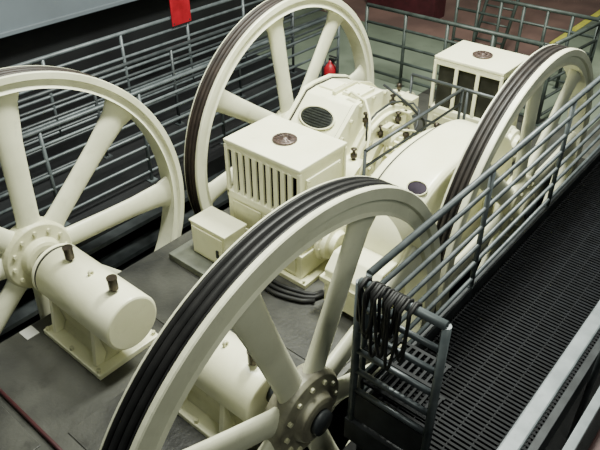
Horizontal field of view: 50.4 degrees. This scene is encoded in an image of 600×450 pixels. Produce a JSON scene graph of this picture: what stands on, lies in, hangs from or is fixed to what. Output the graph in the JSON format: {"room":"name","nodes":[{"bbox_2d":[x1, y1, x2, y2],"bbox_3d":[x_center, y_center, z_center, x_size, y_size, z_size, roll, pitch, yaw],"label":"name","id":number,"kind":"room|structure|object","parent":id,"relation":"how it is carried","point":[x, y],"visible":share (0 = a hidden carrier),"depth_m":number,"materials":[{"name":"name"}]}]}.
{"room":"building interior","nodes":[
{"label":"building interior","id":0,"kind":"room"},
{"bbox_2d":[0,0,135,37],"bbox_3d":[-4.070,-3.248,7.487,1.450,1.800,11.500,26,43,32],"label":"wall","id":1,"kind":"structure","parent":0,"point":[16,16],"depth_m":7.87,"materials":[{"name":"white paint"}]},
{"bbox_2d":[0,205,229,342],"bbox_3d":[-1.849,0.525,7.141,0.270,0.050,8.600,26,43,32],"label":"trim","id":2,"kind":"structure","parent":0,"point":[226,207],"depth_m":7.15,"materials":[{"name":"black metal"}]},
{"bbox_2d":[0,185,232,335],"bbox_3d":[-1.877,0.291,7.003,0.200,0.050,8.600,26,43,32],"label":"trim","id":3,"kind":"structure","parent":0,"point":[23,312],"depth_m":6.93,"materials":[{"name":"black metal"}]},
{"bbox_2d":[0,194,545,449],"bbox_3d":[1.782,0.434,9.254,16.000,0.300,18.000,26,43,32],"label":"floor","id":4,"kind":"structure","parent":0,"point":[336,428],"depth_m":8.52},
{"bbox_2d":[0,0,599,449],"bbox_3d":[1.774,-1.019,8.223,16.000,0.304,18.000,26,43,32],"label":"floor","id":5,"kind":"structure","parent":0,"point":[57,392],"depth_m":7.38,"materials":[{"name":"concrete"}]},
{"bbox_2d":[0,404,40,449],"bbox_3d":[-2.601,1.582,4.327,1.110,0.009,1.200,26,43,32],"label":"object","id":6,"kind":"structure","parent":5,"relation":"on","point":[13,436],"depth_m":4.46,"materials":[{"name":"grey concrete"}]},
{"bbox_2d":[19,326,39,339],"bbox_3d":[-2.248,0.894,5.297,0.130,0.006,0.110,26,43,32],"label":"paper sheet","id":7,"kind":"object","parent":5,"relation":"on","point":[29,332],"visible":1,"depth_m":5.29,"materials":[{"name":"white paper"}]},
{"bbox_2d":[0,388,62,449],"bbox_3d":[-1.736,1.488,4.421,2.260,0.027,0.028,26,43,32],"label":"pipe","id":8,"kind":"object","parent":5,"relation":"on","point":[48,438],"visible":1,"depth_m":4.53,"materials":[{"name":"metal"}]},
{"bbox_2d":[31,243,157,379],"bbox_3d":[-1.611,0.591,5.004,0.995,0.833,0.580,26,43,32],"label":"housing","id":9,"kind":"object","parent":5,"relation":"on","point":[99,318],"visible":1,"depth_m":4.85,"materials":[{"name":"beige paint"}]},
{"bbox_2d":[62,244,74,260],"bbox_3d":[-1.782,0.226,4.922,0.080,0.140,0.080,26,43,32],"label":"cup","id":10,"kind":"object","parent":9,"relation":"on","point":[67,249],"depth_m":4.89,"materials":[{"name":"gold metal"}]},
{"bbox_2d":[0,65,183,333],"bbox_3d":[-2.191,0.257,5.370,0.525,3.122,3.122,26,43,32],"label":"wheel","id":11,"kind":"object","parent":9,"relation":"attached to","point":[32,234],"visible":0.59,"depth_m":5.36,"materials":[{"name":"paint"}]},
{"bbox_2d":[106,274,118,291],"bbox_3d":[-1.355,0.434,4.625,0.080,0.140,0.080,26,43,32],"label":"cup","id":12,"kind":"object","parent":9,"relation":"on","point":[112,282],"depth_m":4.59,"materials":[{"name":"gold metal"}]},
{"bbox_2d":[0,165,231,291],"bbox_3d":[-1.905,0.058,6.865,0.130,0.050,8.600,26,43,32],"label":"trim","id":13,"kind":"structure","parent":5,"relation":"attached to","point":[139,221],"depth_m":6.85,"materials":[{"name":"black metal"}]},
{"bbox_2d":[0,0,289,114],"bbox_3d":[-4.182,-2.074,8.443,0.900,1.220,11.500,26,43,32],"label":"railing","id":14,"kind":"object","parent":5,"relation":"on","point":[31,44],"depth_m":9.22,"materials":[{"name":"grey metal"}]},
{"bbox_2d":[0,11,297,194],"bbox_3d":[-2.337,-1.254,7.427,0.100,1.043,7.000,26,43,32],"label":"railing","id":15,"kind":"object","parent":5,"relation":"on","point":[107,155],"visible":0.61,"depth_m":7.75,"materials":[{"name":"grey metal"}]},
{"bbox_2d":[117,252,198,324],"bbox_3d":[-1.152,0.611,5.684,1.160,0.009,0.580,26,43,32],"label":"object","id":16,"kind":"structure","parent":5,"relation":"on","point":[167,284],"depth_m":5.81,"materials":[{"name":"grey metal"}]},
{"bbox_2d":[5,0,326,146],"bbox_3d":[-2.300,-2.016,8.455,0.100,1.095,9.000,26,43,32],"label":"railing","id":17,"kind":"object","parent":5,"relation":"on","point":[41,59],"visible":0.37,"depth_m":8.49,"materials":[{"name":"grey metal"}]},
{"bbox_2d":[169,0,190,26],"bbox_3d":[-1.626,-2.946,8.668,0.021,0.420,0.340,26,43,32],"label":"warning sign","id":18,"kind":"object","parent":17,"relation":"attached to","point":[180,12],"visible":1,"depth_m":8.68,"materials":[{"name":"red paint"}]},
{"bbox_2d":[0,17,339,228],"bbox_3d":[-1.689,-0.958,6.962,0.100,1.093,7.000,26,43,32],"label":"railing","id":19,"kind":"object","parent":5,"relation":"on","point":[137,93],"visible":0.48,"depth_m":6.94,"materials":[{"name":"grey metal"}]},
{"bbox_2d":[68,329,303,449],"bbox_3d":[-0.700,1.321,4.681,1.120,0.009,1.570,26,43,32],"label":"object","id":20,"kind":"structure","parent":5,"relation":"on","point":[90,433],"depth_m":4.49,"materials":[{"name":"grey concrete"}]},
{"bbox_2d":[178,331,269,437],"bbox_3d":[-0.529,1.007,4.447,0.885,0.790,0.580,26,43,32],"label":"housing","id":21,"kind":"object","parent":20,"relation":"on","point":[231,389],"visible":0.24,"depth_m":4.20,"materials":[{"name":"beige paint"}]},
{"bbox_2d":[246,350,255,365],"bbox_3d":[-0.301,0.854,4.100,0.080,0.140,0.080,26,43,32],"label":"cup","id":22,"kind":"object","parent":21,"relation":"on","point":[249,362],"depth_m":4.08,"materials":[{"name":"gold metal"}]},
{"bbox_2d":[99,176,440,449],"bbox_3d":[-0.003,1.165,4.075,0.425,3.072,3.072,26,43,32],"label":"wheel","id":23,"kind":"object","parent":21,"relation":"attached to","point":[301,399],"visible":0.74,"depth_m":3.29,"materials":[{"name":"paint"}]},
{"bbox_2d":[169,206,246,277],"bbox_3d":[-0.843,0.164,5.938,0.670,0.442,0.470,26,43,32],"label":"electrical box","id":24,"kind":"object","parent":5,"relation":"on","point":[214,231],"depth_m":5.86,"materials":[{"name":"beige paint"}]},
{"bbox_2d":[223,114,346,288],"bbox_3d":[-0.106,-0.250,5.848,1.160,1.214,0.700,26,43,32],"label":"motor","id":25,"kind":"object","parent":5,"relation":"on","point":[276,159],"visible":0.7,"depth_m":5.57,"materials":[{"name":"beige paint"}]},
{"bbox_2d":[236,153,296,206],"bbox_3d":[-0.131,-0.496,5.715,0.780,0.530,0.540,26,43,32],"label":"vent","id":26,"kind":"object","parent":25,"relation":"attached to","point":[294,180],"depth_m":5.56,"materials":[{"name":"beige metal"}]},
{"bbox_2d":[264,286,314,302],"bbox_3d":[-0.187,0.578,5.676,0.707,0.044,0.154,21,41,27],"label":"hose","id":27,"kind":"object","parent":5,"relation":"on","point":[268,289],"visible":0.65,"depth_m":5.57,"materials":[{"name":"black rubber"}]},
{"bbox_2d":[268,283,323,299],"bbox_3d":[-0.129,0.548,5.720,0.762,0.042,0.185,17,39,22],"label":"hose","id":28,"kind":"object","parent":5,"relation":"on","point":[271,285],"visible":0.64,"depth_m":5.61,"materials":[{"name":"black rubber"}]},
{"bbox_2d":[271,279,323,294],"bbox_3d":[-0.128,0.518,5.764,0.736,0.040,0.152,19,40,25],"label":"hose","id":29,"kind":"object","parent":5,"relation":"on","point":[274,281],"visible":0.59,"depth_m":5.66,"materials":[{"name":"black rubber"}]},
{"bbox_2d":[261,284,368,367],"bbox_3d":[0.003,0.848,5.342,1.100,0.009,0.520,26,43,32],"label":"floor","id":30,"kind":"structure","parent":5,"relation":"on","point":[295,323],"depth_m":5.36,"materials":[{"name":"grey concrete"}]},
{"bbox_2d":[321,55,337,76],"bbox_3d":[0.372,-1.924,8.587,0.322,0.770,0.240,26,43,32],"label":"fire extinguisher","id":31,"kind":"object","parent":5,"relation":"on","point":[327,68],"visible":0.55,"depth_m":8.39,"materials":[{"name":"metal"}]},
{"bbox_2d":[285,74,425,225],"bbox_3d":[0.665,-0.866,6.667,1.190,1.264,1.620,26,43,32],"label":"gear reducer","id":32,"kind":"object","parent":5,"relation":"on","point":[360,114],"visible":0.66,"depth_m":6.30,"materials":[{"name":"beige paint"}]},
{"bbox_2d":[184,0,373,214],"bbox_3d":[-0.015,-1.049,7.296,0.640,3.052,3.052,26,43,32],"label":"wheel","id":33,"kind":"object","parent":32,"relation":"attached to","point":[211,97],"visible":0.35,"depth_m":6.45,"materials":[{"name":"paint"}]},
{"bbox_2d":[395,83,414,94],"bbox_3d":[1.187,-1.333,7.723,0.220,0.800,0.484,26,43,32],"label":"coupling bearing","id":34,"kind":"object","parent":5,"relation":"on","point":[399,85],"visible":0.17,"depth_m":7.52,"materials":[{"name":"beige paint"}]},
{"bbox_2d":[396,83,401,91],"bbox_3d":[1.171,-1.622,7.534,0.060,0.110,0.060,26,43,32],"label":"cup","id":35,"kind":"object","parent":34,"relation":"on","point":[399,86],"depth_m":7.51,"materials":[{"name":"gold metal"}]},
{"bbox_2d":[362,87,463,175],"bbox_3d":[1.122,-0.569,6.354,0.040,1.138,1.760,26,43,32],"label":"railing","id":36,"kind":"object","parent":5,"relation":"on","point":[461,90],"visible":0.56,"depth_m":5.99,"materials":[{"name":"grey metal"}]},
{"bbox_2d":[319,119,511,316],"bbox_3d":[1.112,-0.208,5.889,0.755,1.230,2.470,26,43,32],"label":"housing","id":37,"kind":"object","parent":5,"relation":"on","point":[425,165],"visible":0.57,"depth_m":5.31,"materials":[{"name":"beige paint"}]},
{"bbox_2d":[434,44,593,313],"bbox_3d":[2.050,-0.198,6.134,0.410,3.002,3.002,26,43,32],"label":"wheel","id":38,"kind":"object","parent":37,"relation":"attached to","point":[524,86],"visible":0.45,"depth_m":5.28,"materials":[{"name":"paint"}]},
{"bbox_2d":[365,3,545,124],"bbox_3d":[1.969,-2.250,8.752,2.720,1.098,0.100,26,43,32],"label":"railing","id":39,"kind":"object","parent":5,"relation":"on","point":[406,14],"visible":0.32,"depth_m":8.86,"materials":[{"name":"grey metal"}]},
{"bbox_2d":[320,0,599,55],"bbox_3d":[3.859,-4.721,13.155,4.200,0.006,5.900,26,43,32],"label":"trim","id":40,"kind":"structure","parent":5,"relation":"on","point":[585,7],"depth_m":11.94,"materials":[{"name":"grey metal"}]},
{"bbox_2d":[367,0,445,18],"bbox_3d":[2.025,-4.321,12.211,1.500,0.470,0.400,26,43,32],"label":"trim","id":41,"kind":"structure","parent":40,"relation":"on","point":[431,8],"depth_m":11.92,"materials":[{"name":"red paint"}]},
{"bbox_2d":[409,73,525,147],"bbox_3d":[1.752,-0.966,6.944,1.460,1.098,0.100,26,43,32],"label":"railing","id":42,"kind":"object","parent":5,"relation":"on","point":[466,90],"visible":0.17,"depth_m":6.75,"materials":[{"name":"grey metal"}]},
{"bbox_2d":[344,149,599,449],"bbox_3d":[3.452,-0.342,6.439,1.010,0.650,8.640,26,43,32],"label":"catwalk","id":43,"kind":"object","parent":5,"relation":"on","point":[521,313],"visible":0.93,"depth_m":4.46,"materials":[{"name":"metal"}]},
{"bbox_2d":[347,277,451,449],"bbox_3d":[0.566,0.765,3.488,0.548,1.106,0.256,26,43,32],"label":"ladder","id":44,"kind":"object","parent":43,"relation":"on","point":[403,432],"visible":0.86,"depth_m":3.50,"materials":[{"name":"metal"}]},
{"bbox_2d":[356,276,379,321],"bbox_3d":[0.348,0.382,3.273,0.076,0.274,0.105,26,43,32],"label":"rope","id":45,"kind":"object","parent":44,"relation":"hanging from","point":[375,282],"visible":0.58,"depth_m":3.21,"materials":[{"name":"black fabric"}]},
{"bbox_2d":[357,277,379,339],"bbox_3d":[0.362,0.426,3.279,0.099,0.351,0.119,26,43,32],"label":"rope","id":46,"kind":"object","parent":44,"relation":"hanging from","point":[366,337],"visible":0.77,"depth_m":3.22,"materials":[{"name":"black fabric"}]},
{"bbox_2d":[361,281,383,334],"bbox_3d":[0.382,0.422,3.244,0.081,0.305,0.133,26,43,32],"label":"rope","id":47,"kind":"object","parent":44,"relation":"hanging from","point":[367,290],"visible":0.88,"depth_m":3.20,"materials":[{"name":"black rubber"}]},
{"bbox_2d":[368,284,392,357],"bbox_3d":[0.424,0.499,3.266,0.093,0.457,0.119,26,43,32],"label":"rope","id":48,"kind":"object","parent":44,"relation":"hanging from","point":[371,355],"visible":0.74,"depth_m":3.25,"materials":[{"name":"black fabric"}]},
{"bbox_2d":[370,283,390,332],"bbox_3d":[0.406,0.411,3.233,0.073,0.275,0.105,26,43,32],"label":"rope","id":49,"kind":"object","parent":44,"relation":"hanging from","point":[377,284],"visible":0.59,"depth_m":3.17,"materials":[{"name":"black rubber"}]},
{"bbox_2d":[373,286,400,357],"bbox_3d":[0.433,0.490,3.239,0.091,0.410,0.133,26,43,32],"label":"rope","id":50,"kind":"object","parent":44,"relation":"hanging from","point":[379,355],"visible":0.84,"depth_m":3.18,"materials":[{"name":"black rubber"}]},
{"bbox_2d":[382,289,404,337],"bbox_3d":[0.465,0.438,3.191,0.084,0.270,0.105,26,43,32],"label":"rope","id":51,"kind":"object","parent":44,"relation":"hanging from","point":[389,291],"visible":0.45,"depth_m":3.13,"materials":[{"name":"black fabric"}]},
{"bbox_2d":[381,291,408,339],"bbox_3d":[0.474,0.457,3.184,0.082,0.293,0.119,26,43,32],"label":"rope","id":52,"kind":"object","parent":44,"relation":"hanging from","point":[402,298],"visible":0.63,"depth_m":3.12,"materials":[{"name":"black rubber"}]},
{"bbox_2d":[383,293,414,370],"bbox_3d":[0.493,0.544,3.215,0.081,0.472,0.133,26,43,32],"label":"rope","id":53,"kind":"object","parent":44,"relation":"hanging from","point":[386,367],"visible":0.88,"depth_m":3.14,"materials":[{"name":"black rubber"}]},
{"bbox_2d":[393,294,418,362],"bbox_3d":[0.520,0.516,3.189,0.097,0.396,0.105,26,43,32],"label":"rope","id":54,"kind":"object","parent":44,"relation":"hanging from","point":[400,360],"visible":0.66,"depth_m":3.14,"materials":[{"name":"black rubber"}]},
{"bbox_2d":[395,297,421,358],"bbox_3d":[0.530,0.509,3.163,0.084,0.355,0.119,26,43,32],"label":"rope","id":55,"kind":"object","parent":44,"relation":"hanging from","point":[405,299],"visible":0.82,"depth_m":3.08,"materials":[{"name":"black fabric"}]},
{"bbox_2d":[358,75,599,390],"bbox_3d":[3.089,-1.210,6.205,0.044,1.042,8.474,26,43,32],"label":"railing","id":56,"kind":"object","parent":43,"relation":"on","point":[490,172],"visible":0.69,"depth_m":4.44,"materials":[{"name":"grey metal"}]},
{"bbox_2d":[426,40,528,161],"bbox_3d":[2.023,-1.335,7.301,1.100,1.284,0.700,26,43,32],"label":"motor","id":57,"kind":"object","parent":5,"relation":"on","point":[485,69],"visible":0.4,"depth_m":6.98,"materials":[{"name":"beige paint"}]},
{"bbox_2d":[435,65,507,118],"bbox_3d":[1.998,-1.581,7.168,0.720,0.600,0.540,26,43,32],"label":"vent","id":58,"kind":"object","parent":57,"relation":"attached to","point":[489,86],"depth_m":6.98,"materials":[{"name":"white metal"}]},
{"bbox_2d":[475,0,519,48],"bbox_3d":[3.316,-3.873,10.136,0.553,2.132,0.952,26,43,32],"label":"ladder","id":59,"kind":"object","parent":5,"relation":"on","point":[486,4],"visible":0.63,"depth_m":10.29,"materials":[{"name":"grey metal"}]},
{"bbox_2d":[450,0,599,88],"bbox_3d":[3.210,-2.707,9.387,2.200,1.098,0.100,26,43,32],"label":"railing","id":60,"kind":"object","parent":5,"relation":"on","point":[545,27],"visible":0.35,"depth_m":9.18,"materials":[{"name":"grey metal"}]},
{"bbox_2d":[497,300,599,449],"bbox_3d":[3.518,-0.322,5.530,0.070,1.670,9.500,26,43,32],"label":"railing","id":61,"kind":"object","parent":5,"relation":"on","point":[518,435],"visible":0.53,"depth_m":2.75,"materials":[{"name":"grey metal"}]},
{"bbox_2d":[535,21,599,126],"bbox_3d":[3.546,-2.012,8.405,1.317,1.098,0.110,-29,44,-34],"label":"railing","id":62,"kind":"object","parent":5,"relation":"on","point":[594,42],"visible":0.48,"depth_m":8.26,"materials":[{"name":"grey metal"}]},
{"bbox_2d":[550,10,599,43],"bbox_3d":[5.352,-3.804,11.850,0.120,0.008,6.400,26,43,32],"label":"trim","id":63,"kind":"structure","parent":5,"relation":"on","point":[596,14],"depth_m":11.55,"materials":[{"name":"yellow paint"}]},
{"bbox_2d":[562,386,599,449],"bbox_3d":[3.522,-0.160,5.319,0.040,1.650,9.100,26,43,32],"label":"steel beam","id":64,"kind":"structure","parent":5,"relation":"on","point":[582,426],"depth_m":2.56,"materials":[{"name":"grey metal"}]},
{"bbox_2d":[588,429,599,449],"bbox_3d":[3.614,-0.074,5.284,0.140,1.550,9.100,26,43,32],"label":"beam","id":65,"kind":"structure","parent":5,"relation":"on","point":[595,445],"depth_m":2.60,"materials":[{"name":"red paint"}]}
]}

